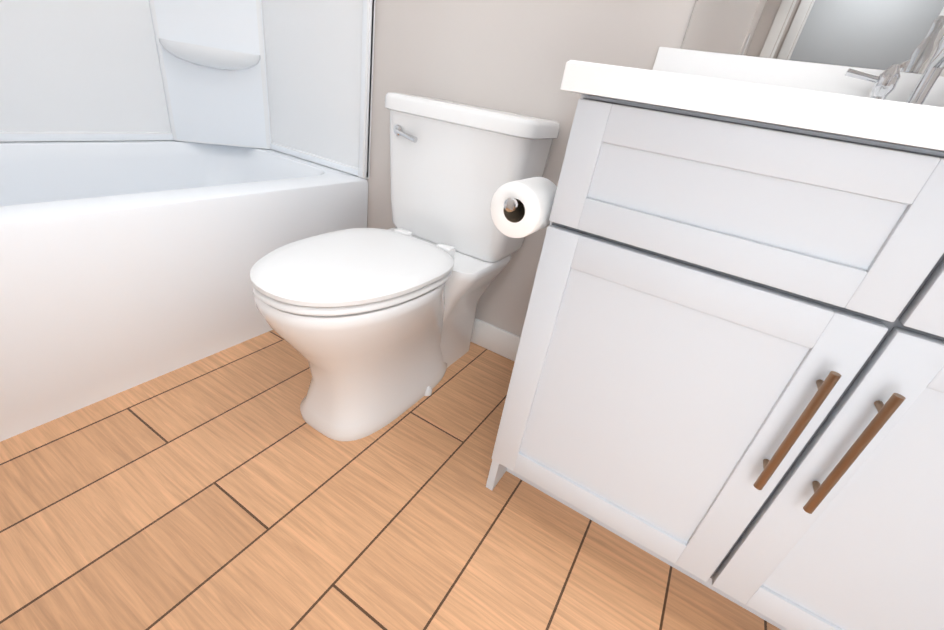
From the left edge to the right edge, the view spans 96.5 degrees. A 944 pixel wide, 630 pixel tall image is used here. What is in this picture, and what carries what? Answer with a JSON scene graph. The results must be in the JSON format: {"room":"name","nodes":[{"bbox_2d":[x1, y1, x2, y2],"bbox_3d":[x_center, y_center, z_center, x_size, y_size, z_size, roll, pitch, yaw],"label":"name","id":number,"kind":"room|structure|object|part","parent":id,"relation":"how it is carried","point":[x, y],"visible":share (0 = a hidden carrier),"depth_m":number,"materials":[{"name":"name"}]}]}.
{"room":"bathroom","nodes":[
{"label":"bathroom","id":0,"kind":"room"},
{"bbox_2d":[0,330,780,629],"bbox_3d":[-0.465,1.115,-0.398,4.317,0.050,4.500,23,31,23],"label":"floor","id":1,"kind":"structure","parent":0,"point":[230,488],"depth_m":0.86,"materials":[{"name":"brown wood"}]},
{"bbox_2d":[0,0,375,441],"bbox_3d":[-1.014,-0.813,0.913,0.757,1.910,1.489,23,31,23],"label":"bathtub","id":2,"kind":"object","parent":1,"relation":"on","point":[172,172],"visible":0.96,"depth_m":1.32,"materials":[{"name":"white plastic"}]},
{"bbox_2d":[250,92,559,440],"bbox_3d":[-0.198,-0.137,1.120,0.470,0.786,0.774,23,31,23],"label":"toilet","id":3,"kind":"object","parent":1,"relation":"on","point":[373,327],"visible":0.98,"depth_m":1.06,"materials":[{"name":"white ceramic"}]},
{"bbox_2d":[486,34,943,629],"bbox_3d":[0.595,0.010,0.783,1.052,1.084,0.596,23,31,23],"label":"bathroom vanity","id":4,"kind":"object","parent":1,"relation":"on","point":[726,380],"visible":1,"depth_m":0.61,"materials":[{"name":"paint"}]},
{"bbox_3d":[0.475,0.173,0.575,0.075,0.210,0.035,23,31,23],"label":"handle","id":5,"kind":"part","parent":4,"relation":"part of","materials":[{"name":"brown wood"}]},
{"bbox_2d":[842,34,943,137],"bbox_3d":[0.779,-0.415,0.689,0.240,0.201,0.163,23,31,23],"label":"faucet","id":6,"kind":"object","parent":4,"relation":"on","point":[887,81],"depth_m":0.75,"materials":[{"name":"silver metal"}]},
{"bbox_2d":[367,0,696,336],"bbox_3d":[0.218,-0.979,1.051,2.817,2.440,0.100,23,31,23],"label":"wall","id":7,"kind":"structure","parent":0,"point":[514,56],"depth_m":1.21,"materials":[{"name":"beige paint"}]},
{"bbox_2d":[471,318,520,361],"bbox_3d":[-0.068,0.024,1.593,0.898,0.100,0.013,23,31,23],"label":"baseboard","id":8,"kind":"structure","parent":7,"relation":"attached to","point":[497,340],"depth_m":1.50,"materials":[{"name":"white paint"}]},
{"bbox_2d":[681,0,943,76],"bbox_3d":[0.932,-0.888,0.556,0.890,1.002,0.006,23,31,23],"label":"mirror","id":9,"kind":"object","parent":7,"relation":"attached to","point":[906,35],"visible":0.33,"depth_m":0.84,"materials":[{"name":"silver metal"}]}
]}

